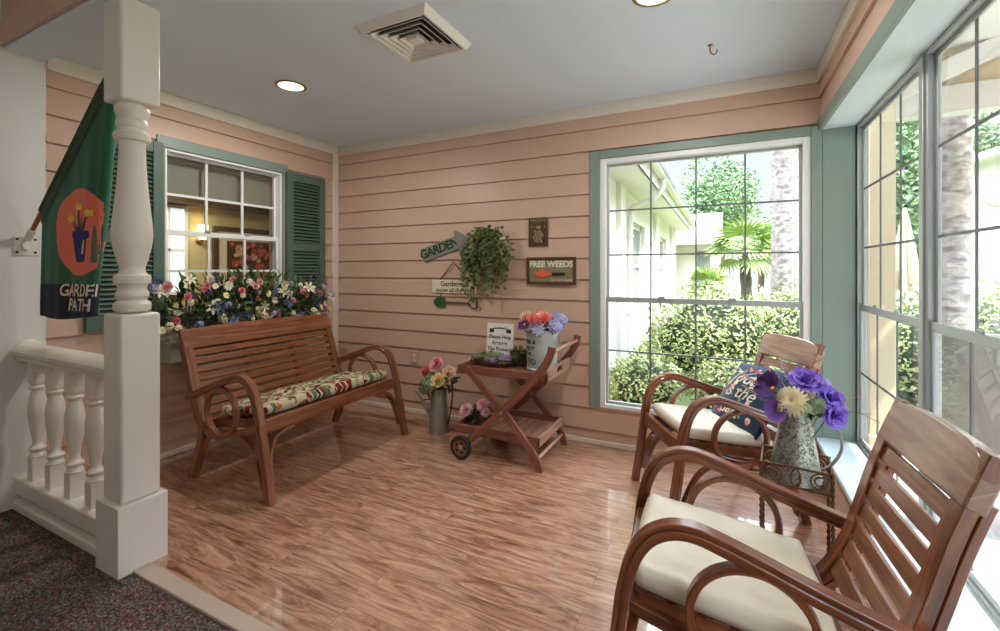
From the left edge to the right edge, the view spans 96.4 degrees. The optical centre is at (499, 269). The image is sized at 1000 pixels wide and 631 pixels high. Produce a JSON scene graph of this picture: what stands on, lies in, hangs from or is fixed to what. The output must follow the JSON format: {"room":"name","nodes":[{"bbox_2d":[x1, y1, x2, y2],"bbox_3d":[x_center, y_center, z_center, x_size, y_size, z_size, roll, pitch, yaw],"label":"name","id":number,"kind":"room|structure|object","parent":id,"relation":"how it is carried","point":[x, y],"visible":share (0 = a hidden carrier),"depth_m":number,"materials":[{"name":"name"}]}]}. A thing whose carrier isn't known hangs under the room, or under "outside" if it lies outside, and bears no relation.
{"room":"care facility","nodes":[
{"label":"care facility","id":0,"kind":"room"},
{"bbox_2d":[0,0,86,46],"bbox_3d":[-0.824,-1.452,1.534,3.900,0.575,0.185,0,0,26],"label":"beam","id":1,"kind":"structure","parent":0,"point":[19,18],"depth_m":2.17,"materials":[{"name":"pink"}]},
{"bbox_2d":[3,0,173,61],"bbox_3d":[-0.822,-1.155,1.538,3.900,0.020,0.153,0,0,26],"label":"beam","id":2,"kind":"structure","parent":1,"relation":"attached to","point":[83,23],"depth_m":2.16,"materials":[{"name":"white paint"}]},
{"bbox_2d":[0,509,231,630],"bbox_3d":[-1.694,1.322,-0.443,4.300,0.116,4.300,0,0,26],"label":"floor","id":3,"kind":"structure","parent":0,"point":[48,582],"depth_m":1.75,"materials":[{"name":"grey carpet"}]},
{"bbox_2d":[10,339,103,556],"bbox_3d":[-2.103,0.820,2.192,0.994,0.889,0.136,0,0,26],"label":"stair railing","id":4,"kind":"object","parent":3,"relation":"on","point":[60,500],"visible":0.81,"depth_m":2.17,"materials":[{"name":"beige wood"}]},
{"bbox_2d":[96,0,167,579],"bbox_3d":[-1.595,0.059,1.940,0.185,2.410,0.185,0,0,26],"label":"porch post","id":5,"kind":"object","parent":3,"relation":"on","point":[132,513],"visible":1,"depth_m":1.89,"materials":[{"name":"white paint"}]},
{"bbox_2d":[0,0,332,512],"bbox_3d":[-3.039,-0.215,1.604,0.169,3.150,6.570,0,0,26],"label":"wall","id":6,"kind":"structure","parent":0,"point":[42,110],"depth_m":2.46,"materials":[{"name":"pink"}]},
{"bbox_2d":[13,77,117,318],"bbox_3d":[-2.204,-0.370,2.290,0.759,1.241,0.103,0,0,18],"label":"flag","id":7,"kind":"object","parent":6,"relation":"attached to","point":[74,210],"visible":0.97,"depth_m":2.21,"materials":[{"name":"green fabric"}]},
{"bbox_2d":[84,140,163,331],"bbox_3d":[-2.336,-0.240,2.796,0.032,1.210,0.405,0,0,26],"label":"window shutter","id":8,"kind":"object","parent":6,"relation":"attached to","point":[154,151],"visible":0.34,"depth_m":2.91,"materials":[{"name":"green wood"}]},
{"bbox_2d":[86,428,243,479],"bbox_3d":[-2.050,1.242,3.402,0.018,0.035,2.070,0,0,26],"label":"baseboard","id":9,"kind":"structure","parent":6,"relation":"attached to","point":[190,446],"depth_m":3.07,"materials":[{"name":"beige wood"}]},
{"bbox_2d":[46,57,338,155],"bbox_3d":[-2.044,-1.153,3.427,0.030,0.085,2.120,0,0,26],"label":"crown molding","id":10,"kind":"structure","parent":6,"relation":"attached to","point":[55,64],"depth_m":3.23,"materials":[{"name":"beige wood"}]},
{"bbox_2d":[155,134,287,321],"bbox_3d":[-2.056,-0.273,3.407,0.026,1.255,0.997,0,0,26],"label":"window frame","id":11,"kind":"structure","parent":6,"relation":"attached to","point":[169,142],"depth_m":3.34,"materials":[{"name":"grey"}]},
{"bbox_2d":[165,148,281,314],"bbox_3d":[-2.102,-0.260,3.429,0.100,1.130,0.897,0,0,26],"label":"window","id":12,"kind":"structure","parent":6,"relation":"in","point":[276,238],"depth_m":3.48,"materials":[{"name":"white wood"}]},
{"bbox_2d":[167,156,269,206],"bbox_3d":[-2.195,-0.671,3.482,0.041,0.275,0.860,0,0,26],"label":"roller shade","id":13,"kind":"object","parent":12,"relation":"attached to","point":[184,177],"visible":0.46,"depth_m":3.46,"materials":[{"name":"beige fabric"}]},
{"bbox_2d":[160,327,314,363],"bbox_3d":[-1.944,0.505,3.411,0.190,0.190,1.140,0,0,26],"label":"window box","id":14,"kind":"object","parent":6,"relation":"attached to","point":[170,353],"visible":0.2,"depth_m":2.89,"materials":[{"name":"grey paint"}]},
{"bbox_2d":[146,267,335,343],"bbox_3d":[-1.917,0.256,3.410,0.465,0.585,1.551,0,0,26],"label":"flowers","id":15,"kind":"object","parent":14,"relation":"in","point":[269,294],"visible":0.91,"depth_m":3.23,"materials":[{"name":"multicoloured plant"}]},
{"bbox_2d":[285,171,324,311],"bbox_3d":[-1.737,-0.240,4.002,0.032,1.210,0.405,0,0,26],"label":"window shutter","id":16,"kind":"object","parent":6,"relation":"attached to","point":[304,194],"visible":0.79,"depth_m":3.98,"materials":[{"name":"green wood"}]},
{"bbox_2d":[332,155,338,373],"bbox_3d":[-1.598,0.072,4.332,0.024,2.375,0.068,0,0,26],"label":"trim","id":17,"kind":"structure","parent":6,"relation":"attached to","point":[335,166],"depth_m":4.32,"materials":[{"name":"beige wood"}]},
{"bbox_2d":[167,203,268,308],"bbox_3d":[-3.453,-0.040,5.064,3.850,2.800,9.300,0,0,26],"label":"wall","id":18,"kind":"structure","parent":0,"point":[197,253],"depth_m":6.87,"materials":[{"name":"beige paint"}]},
{"bbox_2d":[167,204,187,294],"bbox_3d":[-4.740,-0.290,6.396,0.050,1.300,0.500,0,0,26],"label":"window","id":19,"kind":"structure","parent":18,"relation":"in","point":[177,215],"depth_m":6.50,"materials":[{"name":"white glass"}]},
{"bbox_2d":[195,224,206,243],"bbox_3d":[-4.488,-0.535,6.740,0.175,0.290,0.130,0,0,26],"label":"wall sconce","id":20,"kind":"object","parent":18,"relation":"attached to","point":[199,240],"visible":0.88,"depth_m":6.68,"materials":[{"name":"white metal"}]},
{"bbox_2d":[212,226,268,293],"bbox_3d":[-4.175,-0.160,7.500,0.080,1.060,1.240,0,0,26],"label":"framed picture","id":21,"kind":"object","parent":18,"relation":"attached to","point":[228,253],"visible":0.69,"depth_m":7.30,"materials":[{"name":"red paper"}]},
{"bbox_2d":[55,0,847,146],"bbox_3d":[-0.233,-1.255,2.611,4.200,0.120,2.270,0,0,26],"label":"ceiling","id":22,"kind":"structure","parent":0,"point":[523,57],"depth_m":2.49,"materials":[{"name":"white paint"}]},
{"bbox_2d":[275,80,306,91],"bbox_3d":[-1.357,-1.192,2.903,0.190,0.005,0.190,0,0,26],"label":"recessed light","id":23,"kind":"object","parent":22,"relation":"in","point":[287,85],"visible":1,"depth_m":2.90,"materials":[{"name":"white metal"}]},
{"bbox_2d":[355,2,470,63],"bbox_3d":[-0.428,-1.178,2.270,0.416,0.040,0.416,0,0,26],"label":"ceiling vent","id":24,"kind":"object","parent":22,"relation":"in","point":[416,33],"visible":1,"depth_m":2.22,"materials":[{"name":"beige metal"}]},
{"bbox_2d":[632,0,669,6],"bbox_3d":[0.668,-1.192,1.935,0.190,0.005,0.190,0,0,26],"label":"recessed light","id":25,"kind":"object","parent":22,"relation":"in","point":[642,3],"visible":1,"depth_m":1.99,"materials":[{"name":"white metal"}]},
{"bbox_2d":[707,44,717,54],"bbox_3d":[1.126,-1.165,2.368,0.051,0.060,0.026,0,0,26],"label":"ceiling hook","id":26,"kind":"object","parent":22,"relation":"attached to","point":[708,45],"visible":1,"depth_m":2.37,"materials":[{"name":"gold metal"}]},
{"bbox_2d":[152,402,872,630],"bbox_3d":[-0.210,1.320,2.544,4.300,0.120,2.370,0,0,26],"label":"floor","id":27,"kind":"structure","parent":0,"point":[370,526],"depth_m":2.19,"materials":[{"name":"laminate"}]},
{"bbox_2d":[132,562,277,630],"bbox_3d":[-0.295,1.261,1.283,2.730,0.018,0.065,0,0,26],"label":"trim","id":28,"kind":"structure","parent":27,"relation":"attached to","point":[232,618],"depth_m":1.69,"materials":[{"name":"beige wood"}]},
{"bbox_2d":[177,313,408,505],"bbox_3d":[-1.363,0.815,3.102,0.896,0.907,1.181,0,0,26],"label":"bench","id":29,"kind":"object","parent":27,"relation":"on","point":[260,424],"visible":0.93,"depth_m":2.93,"materials":[{"name":"brown wood"}]},
{"bbox_2d":[220,370,387,415],"bbox_3d":[-1.273,0.815,3.057,0.440,0.132,1.060,0,0,27],"label":"bench cushion","id":30,"kind":"object","parent":29,"relation":"on","point":[281,399],"visible":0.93,"depth_m":2.86,"materials":[{"name":"multicoloured fabric"}]},
{"bbox_2d":[414,379,452,434],"bbox_3d":[-0.525,1.035,3.503,0.331,0.450,0.174,0,0,0],"label":"watering can","id":31,"kind":"object","parent":27,"relation":"on","point":[438,414],"visible":0.79,"depth_m":3.45,"materials":[{"name":"grey metal"}]},
{"bbox_2d":[418,357,459,400],"bbox_3d":[-0.470,0.963,3.474,0.351,0.568,0.223,0,0,26],"label":"bouquet","id":32,"kind":"object","parent":31,"relation":"in","point":[429,382],"visible":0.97,"depth_m":3.44,"materials":[{"name":"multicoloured plant"}]},
{"bbox_2d":[450,335,580,472],"bbox_3d":[0.121,0.865,3.117,0.754,0.798,0.616,0,0,26],"label":"cart","id":33,"kind":"object","parent":27,"relation":"on","point":[508,423],"visible":0.93,"depth_m":2.97,"materials":[{"name":"brown wood"}]},
{"bbox_2d":[459,399,496,424],"bbox_3d":[-0.151,1.007,3.197,0.314,0.172,0.236,0,0,26],"label":"flowers","id":34,"kind":"object","parent":33,"relation":"on","point":[478,418],"visible":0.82,"depth_m":3.15,"materials":[{"name":"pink plant"}]},
{"bbox_2d":[468,350,517,367],"bbox_3d":[-0.058,0.626,3.190,0.390,0.106,0.190,0,0,28],"label":"succulent planter","id":35,"kind":"object","parent":33,"relation":"on","point":[493,360],"visible":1,"depth_m":3.13,"materials":[{"name":"green plant"}]},
{"bbox_2d":[475,358,512,367],"bbox_3d":[-0.044,0.663,3.182,0.300,0.032,0.150,0,0,26],"label":"bowl","id":36,"kind":"object","parent":35,"relation":"on","point":[496,363],"depth_m":3.12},
{"bbox_2d":[486,323,513,359],"bbox_3d":[-0.002,0.544,3.414,0.224,0.270,0.037,0,0,26],"label":"card sign","id":37,"kind":"object","parent":33,"relation":"on","point":[499,335],"visible":0.96,"depth_m":3.41,"materials":[{"name":"white paper"}]},
{"bbox_2d":[454,409,562,447],"bbox_3d":[0.067,1.083,3.143,0.633,0.058,0.460,0,0,26],"label":"tray","id":38,"kind":"object","parent":33,"relation":"on","point":[537,428],"depth_m":3.09,"materials":[{"name":"brown wood"}]},
{"bbox_2d":[458,355,569,381],"bbox_3d":[0.104,0.659,3.125,0.657,0.078,0.460,0,0,26],"label":"tray","id":39,"kind":"object","parent":33,"relation":"on","point":[517,372],"depth_m":2.96,"materials":[{"name":"brown wood"}]},
{"bbox_2d":[510,345,526,365],"bbox_3d":[0.143,0.604,3.217,0.177,0.150,0.160,0,0,26],"label":"potted plant","id":40,"kind":"object","parent":33,"relation":"on","point":[521,354],"visible":0.71,"depth_m":3.17,"materials":[{"name":"green plant"}]},
{"bbox_2d":[525,327,561,371],"bbox_3d":[0.289,0.541,3.066,0.235,0.276,0.235,0,0,-23],"label":"bucket","id":41,"kind":"object","parent":33,"relation":"on","point":[536,346],"visible":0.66,"depth_m":2.98,"materials":[{"name":"metal"}]},
{"bbox_2d":[518,308,567,336],"bbox_3d":[0.299,0.460,3.065,0.348,0.404,0.317,0,0,26],"label":"bouquet","id":42,"kind":"object","parent":41,"relation":"in","point":[555,321],"visible":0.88,"depth_m":2.97,"materials":[{"name":"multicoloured plant"}]},
{"bbox_2d":[631,332,824,525],"bbox_3d":[1.222,0.817,2.455,0.836,0.902,0.545,0,0,-2],"label":"armchair","id":43,"kind":"object","parent":27,"relation":"on","point":[808,354],"visible":0.51,"depth_m":2.27,"materials":[{"name":"brown wood"}]},
{"bbox_2d":[652,403,772,446],"bbox_3d":[1.135,0.841,2.452,0.465,0.116,0.460,0,0,-2],"label":"seat cushion","id":44,"kind":"object","parent":43,"relation":"on","point":[704,421],"visible":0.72,"depth_m":2.30,"materials":[{"name":"white fabric"}]},
{"bbox_2d":[712,363,788,439],"bbox_3d":[1.355,0.700,2.440,0.245,0.331,0.403,0,0,-8],"label":"throw pillow","id":45,"kind":"object","parent":44,"relation":"on","point":[733,390],"visible":0.56,"depth_m":2.40,"materials":[{"name":"blue fabric"}]},
{"bbox_2d":[759,444,834,590],"bbox_3d":[1.260,1.032,1.909,0.260,0.458,0.216,0,0,32],"label":"plant stand","id":46,"kind":"object","parent":27,"relation":"on","point":[827,488],"visible":0.66,"depth_m":1.85,"materials":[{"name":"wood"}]},
{"bbox_2d":[763,463,830,493],"bbox_3d":[1.260,0.890,1.909,0.244,0.004,0.200,0,0,32],"label":"shelf","id":47,"kind":"object","parent":46,"relation":"attached to","point":[817,490],"depth_m":1.83,"materials":[{"name":"metal"}]},
{"bbox_2d":[768,413,843,488],"bbox_3d":[1.268,0.739,1.890,0.200,0.298,0.239,0,0,-21],"label":"metal pitcher","id":48,"kind":"object","parent":46,"relation":"on","point":[794,443],"visible":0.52,"depth_m":1.85,"materials":[{"name":"metal"}]},
{"bbox_2d":[741,360,878,437],"bbox_3d":[1.265,0.633,1.863,0.453,0.489,0.181,0,0,17],"label":"bouquet","id":49,"kind":"object","parent":48,"relation":"in","point":[789,399],"visible":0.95,"depth_m":1.84,"materials":[{"name":"purple plant"}]},
{"bbox_2d":[610,397,999,630],"bbox_3d":[0.728,0.817,1.257,0.836,0.902,0.545,0,0,23],"label":"armchair","id":50,"kind":"object","parent":27,"relation":"on","point":[963,467],"visible":0.9,"depth_m":1.09,"materials":[{"name":"brown wood"}]},
{"bbox_2d":[635,493,835,630],"bbox_3d":[0.648,0.837,1.291,0.475,0.124,0.460,0,0,23],"label":"seat cushion","id":51,"kind":"object","parent":50,"relation":"on","point":[668,569],"visible":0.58,"depth_m":1.17,"materials":[{"name":"beige fabric"}]},
{"bbox_2d":[339,82,868,458],"bbox_3d":[0.221,0.010,3.559,4.270,2.700,0.169,0,0,26],"label":"wall","id":52,"kind":"structure","parent":0,"point":[396,203],"depth_m":3.61,"materials":[{"name":"pink"}]},
{"bbox_2d":[411,351,418,363],"bbox_3d":[-0.751,0.773,3.950,0.074,0.114,0.021,0,0,26],"label":"wall outlet","id":53,"kind":"object","parent":52,"relation":"attached to","point":[414,354],"visible":1,"depth_m":3.94,"materials":[{"name":"beige plastic"}]},
{"bbox_2d":[420,231,469,261],"bbox_3d":[-0.472,-0.200,3.802,0.492,0.260,0.016,0,0,26],"label":"arrow sign","id":54,"kind":"object","parent":52,"relation":"attached to","point":[454,243],"visible":0.9,"depth_m":3.79,"materials":[{"name":"grey wood"}]},
{"bbox_2d":[432,262,476,308],"bbox_3d":[-0.387,0.125,3.760,0.447,0.394,0.017,0,0,26],"label":"plaque","id":55,"kind":"object","parent":52,"relation":"attached to","point":[438,286],"visible":0.9,"depth_m":3.78,"materials":[{"name":"grey"}]},
{"bbox_2d":[459,225,514,303],"bbox_3d":[-0.119,-0.037,3.534,0.514,0.625,0.182,0,0,26],"label":"ivy","id":56,"kind":"object","parent":52,"relation":"attached to","point":[483,238],"visible":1,"depth_m":3.51,"materials":[{"name":"green plant"}]},
{"bbox_2d":[529,217,547,246],"bbox_3d":[0.293,-0.291,3.425,0.158,0.220,0.012,0,0,26],"label":"plaque","id":57,"kind":"object","parent":52,"relation":"attached to","point":[538,227],"visible":1,"depth_m":3.42,"materials":[{"name":"brown metal"}]},
{"bbox_2d":[527,257,575,284],"bbox_3d":[0.384,0.007,3.376,0.392,0.208,0.018,0,0,26],"label":"sign","id":58,"kind":"object","parent":52,"relation":"attached to","point":[540,270],"visible":1,"depth_m":3.37,"materials":[{"name":"brown wood"}]},
{"bbox_2d":[355,400,758,472],"bbox_3d":[0.153,1.242,3.496,3.904,0.035,0.018,0,0,26],"label":"baseboard","id":59,"kind":"structure","parent":52,"relation":"attached to","point":[453,417],"depth_m":3.28,"materials":[{"name":"beige"}]},
{"bbox_2d":[338,67,816,155],"bbox_3d":[0.163,-1.153,3.498,3.880,0.085,0.030,0,0,26],"label":"crown molding","id":60,"kind":"structure","parent":52,"relation":"attached to","point":[805,76],"depth_m":3.19,"materials":[{"name":"beige wood"}]},
{"bbox_2d":[600,136,810,431],"bbox_3d":[1.309,0.096,2.988,1.261,1.791,0.100,0,0,26],"label":"window","id":61,"kind":"structure","parent":52,"relation":"in","point":[803,144],"depth_m":2.97,"materials":[{"name":"white wood"}]},
{"bbox_2d":[589,125,821,437],"bbox_3d":[1.277,0.070,2.947,1.390,1.849,0.026,0,0,26],"label":"window frame","id":62,"kind":"structure","parent":52,"relation":"attached to","point":[814,132],"depth_m":2.93,"materials":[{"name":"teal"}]},
{"bbox_2d":[855,127,856,441],"bbox_3d":[2.064,0.080,2.559,0.056,1.811,0.020,0,0,26],"label":"trim","id":63,"kind":"structure","parent":52,"relation":"attached to","point":[856,127],"depth_m":2.56,"materials":[{"name":"wood"}]},
{"bbox_2d":[609,287,918,406],"bbox_3d":[13.228,1.430,17.642,36.000,0.100,36.630,0,0,26],"label":"ground","id":64,"kind":"structure","parent":0,"point":[686,402],"depth_m":5.04,"materials":[{"name":"plant"}]},
{"bbox_2d":[609,345,687,404],"bbox_3d":[1.478,1.099,4.570,0.826,0.612,1.004,0,0,19],"label":"shrub","id":65,"kind":"object","parent":64,"relation":"on","point":[630,381],"visible":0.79,"depth_m":4.36,"materials":[{"name":"green plant"}]},
{"bbox_2d":[609,163,694,371],"bbox_3d":[1.476,-0.770,9.807,4.600,4.300,12.120,0,0,26],"label":"building wing","id":66,"kind":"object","parent":64,"relation":"on","point":[629,185],"visible":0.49,"depth_m":7.92,"materials":[{"name":"beige paint"}]},
{"bbox_2d":[626,179,665,354],"bbox_3d":[2.261,-0.036,6.916,0.577,2.733,0.110,0,0,26],"label":"downspout","id":67,"kind":"object","parent":66,"relation":"attached to","point":[661,190],"visible":0.93,"depth_m":6.99,"materials":[{"name":"grey metal"}]},
{"bbox_2d":[676,213,722,308],"bbox_3d":[5.959,-0.430,17.686,5.140,3.620,5.220,0,0,26],"label":"building","id":68,"kind":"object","parent":64,"relation":"on","point":[685,240],"visible":0.08,"depth_m":15.26,"materials":[{"name":"beige paint"}]},
{"bbox_2d":[683,264,732,298],"bbox_3d":[4.565,0.611,9.902,1.125,1.556,1.104,0,0,26],"label":"fan palm","id":69,"kind":"object","parent":64,"relation":"on","point":[702,274],"visible":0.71,"depth_m":9.72,"materials":[{"name":"green plant"}]},
{"bbox_2d":[636,282,794,385],"bbox_3d":[2.562,0.780,5.359,1.803,1.283,1.344,0,0,19],"label":"shrub","id":70,"kind":"object","parent":64,"relation":"on","point":[720,328],"visible":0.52,"depth_m":5.01,"materials":[{"name":"green plant"}]},
{"bbox_2d":[678,156,762,291],"bbox_3d":[10.589,-2.314,22.110,4.256,7.407,4.737,0,0,32],"label":"tree","id":71,"kind":"object","parent":64,"relation":"on","point":[712,195],"visible":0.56,"depth_m":20.79,"materials":[{"name":"green plant"}]},
{"bbox_2d":[700,214,770,310],"bbox_3d":[4.447,0.186,8.176,1.566,2.399,1.555,0,0,26],"label":"fan palm","id":72,"kind":"object","parent":64,"relation":"on","point":[756,228],"visible":0.77,"depth_m":8.03,"materials":[{"name":"green plant"}]},
{"bbox_2d":[683,352,795,409],"bbox_3d":[2.300,1.078,4.036,1.283,0.641,0.910,0,0,26],"label":"shrub","id":73,"kind":"object","parent":64,"relation":"on","point":[720,378],"visible":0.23,"depth_m":4.05,"materials":[{"name":"green plant"}]},
{"bbox_2d":[727,209,770,290],"bbox_3d":[16.558,-1.452,28.368,5.089,5.688,5.051,0,0,17],"label":"tree","id":74,"kind":"object","parent":64,"relation":"on","point":[760,277],"visible":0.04,"depth_m":28.43,"materials":[{"name":"green plant"}]},
{"bbox_2d":[770,149,797,300],"bbox_3d":[3.868,-1.642,6.018,2.077,6.043,2.198,0,0,-26],"label":"palm tree","id":75,"kind":"object","parent":64,"relation":"on","point":[784,163],"visible":0.27,"depth_m":5.89,"materials":[{"name":"grey plant"}]},
{"bbox_2d":[725,286,917,311],"bbox_3d":[6.947,0.865,9.267,4.200,1.030,0.060,0,0,26],"label":"fence","id":76,"kind":"object","parent":64,"relation":"on","point":[733,287],"visible":0.06,"depth_m":9.84,"materials":[{"name":"grey"}]},
{"bbox_2d":[740,282,914,399],"bbox_3d":[3.581,0.719,5.094,2.120,1.408,1.477,0,0,31],"label":"shrub","id":77,"kind":"object","parent":64,"relation":"on","point":[789,315],"visible":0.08,"depth_m":4.98,"materials":[{"name":"green plant"}]},
{"bbox_2d":[896,120,918,301],"bbox_3d":[8.954,-1.389,10.519,2.043,5.564,2.766,0,0,16],"label":"tree","id":78,"kind":"object","parent":64,"relation":"on","point":[910,135],"visible":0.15,"depth_m":9.68,"materials":[{"name":"green plant"}]},
{"bbox_2d":[896,208,918,299],"bbox_3d":[6.974,0.155,7.702,0.520,2.450,0.520,0,0,26],"label":"patio umbrella","id":79,"kind":"object","parent":64,"relation":"on","point":[910,263],"visible":0.43,"depth_m":7.59,"materials":[{"name":"grey fabric"}]},
{"bbox_2d":[896,280,999,405],"bbox_3d":[4.545,0.745,4.428,1.545,1.348,1.750,0,0,-41],"label":"shrub","id":80,"kind":"object","parent":64,"relation":"on","point":[989,316],"visible":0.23,"depth_m":4.33,"materials":[{"name":"green plant"}]},
{"bbox_2d":[897,112,999,186],"bbox_3d":[15.488,-2.251,15.397,3.338,7.281,3.865,0,0,3],"label":"tree","id":81,"kind":"object","parent":64,"relation":"on","point":[990,133],"visible":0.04,"depth_m":14.31,"materials":[{"name":"green plant"}]},
{"bbox_2d":[904,289,996,311],"bbox_3d":[5.159,0.778,5.162,1.221,1.319,1.212,0,0,12],"label":"shrub","id":82,"kind":"object","parent":64,"relation":"on","point":[916,289],"visible":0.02,"depth_m":5.06,"materials":[{"name":"green plant"}]},
{"bbox_2d":[912,147,999,296],"bbox_3d":[13.260,-0.928,10.512,5.244,4.616,4.375,0,0,26],"label":"gabled house","id":83,"kind":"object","parent":64,"relation":"on","point":[989,160],"visible":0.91,"depth_m":9.76,"materials":[{"name":"grey paint"}]},
{"bbox_2d":[980,170,999,206],"bbox_3d":[10.787,-1.770,9.691,0.540,0.810,0.045,0,0,26],"label":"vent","id":84,"kind":"object","parent":83,"relation":"attached to","point":[989,179],"depth_m":9.75,"materials":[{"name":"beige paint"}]},
{"bbox_2d":[974,273,999,305],"bbox_3d":[6.665,0.684,5.588,1.778,1.493,1.896,0,0,-28],"label":"shrub","id":85,"kind":"object","parent":64,"relation":"on","point":[982,279],"visible":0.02,"depth_m":5.80,"materials":[{"name":"green plant"}]},
{"bbox_2d":[819,0,999,617],"bbox_3d":[0.560,-0.215,-0.323,0.270,3.150,6.520,0,0,26],"label":"wall","id":86,"kind":"structure","parent":0,"point":[870,13],"depth_m":1.91,"materials":[{"name":"pink"}]},
{"bbox_2d":[816,0,862,82],"bbox_3d":[1.422,-1.153,1.706,0.030,0.085,2.120,0,0,26],"label":"crown molding","id":87,"kind":"structure","parent":86,"relation":"attached to","point":[852,6],"depth_m":2.16,"materials":[{"name":"beige"}]},
{"bbox_2d":[822,60,918,494],"bbox_3d":[1.787,0.080,2.180,0.202,1.811,0.945,0,0,26],"label":"window","id":88,"kind":"structure","parent":86,"relation":"in","point":[912,74],"depth_m":2.57,"materials":[{"name":"wood"}]},
{"bbox_2d":[823,0,973,129],"bbox_3d":[1.252,-0.843,1.083,0.221,0.034,3.384,0,0,26],"label":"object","id":89,"kind":"structure","parent":86,"relation":"attached to","point":[925,21],"depth_m":1.71,"materials":[{"name":"white"}]},
{"bbox_2d":[815,437,999,630],"bbox_3d":[1.214,1.000,1.102,0.205,0.030,3.384,0,0,26],"label":"sill","id":90,"kind":"structure","parent":86,"relation":"attached to","point":[970,614],"depth_m":1.72,"materials":[{"name":"white"}]},
{"bbox_2d":[919,52,925,509],"bbox_3d":[1.639,0.080,1.704,0.056,1.811,0.040,0,0,26],"label":"trim","id":91,"kind":"structure","parent":86,"relation":"attached to","point":[922,58],"depth_m":1.70,"materials":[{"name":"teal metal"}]},
{"bbox_2d":[926,0,999,623],"bbox_3d":[1.373,0.080,1.166,0.042,1.811,1.160,0,0,26],"label":"window","id":92,"kind":"structure","parent":86,"relation":"in","point":[976,9],"depth_m":1.65,"materials":[{"name":"white wood"}]},
{"bbox_2d":[902,456,999,592],"bbox_3d":[2.410,1.380,-1.644,4.220,0.040,11.200,0,0,26],"label":"patio","id":93,"kind":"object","parent":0,"point":[987,560],"depth_m":2.14,"materials":[{"name":"white concrete"}]},
{"bbox_2d":[869,0,999,447],"bbox_3d":[1.711,-0.205,-0.152,1.640,3.170,8.250,0,0,26],"label":"exterior wall","id":94,"kind":"structure","parent":93,"relation":"on","point":[958,61],"depth_m":3.19,"materials":[{"name":"grey paint"}]},
{"bbox_2d":[942,114,974,331],"bbox_3d":[3.836,-1.546,3.771,2.029,5.851,2.164,0,0,26],"label":"palm tree","id":95,"kind":"object","parent":93,"relation":"on","point":[958,302],"visible":0.26,"depth_m":3.68,"materials":[{"name":"grey plant"}]},
{"bbox_2d":[942,333,999,455],"bbox_3d":[2.682,0.836,2.336,0.758,1.060,0.589,0,0,-34],"label":"patio chair","id":96,"kind":"object","parent":93,"relation":"on","point":[955,352],"visible":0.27,"depth_m":2.28,"materials":[{"name":"grey"}]},
{"bbox_3d":[-3.430,-1.390,5.053,3.600,0.100,9.000,0,0,26],"label":"ceiling","id":97,"kind":"structure","parent":0,"visible":0},
{"bbox_2d":[167,195,268,214],"bbox_3d":[-4.908,-1.150,5.787,0.300,0.380,9.000,0,0,26],"label":"crown molding","id":98,"kind":"structure","parent":97,"relation":"attached to","point":[170,199],"depth_m":6.76,"materials":[{"name":"brown wood"}]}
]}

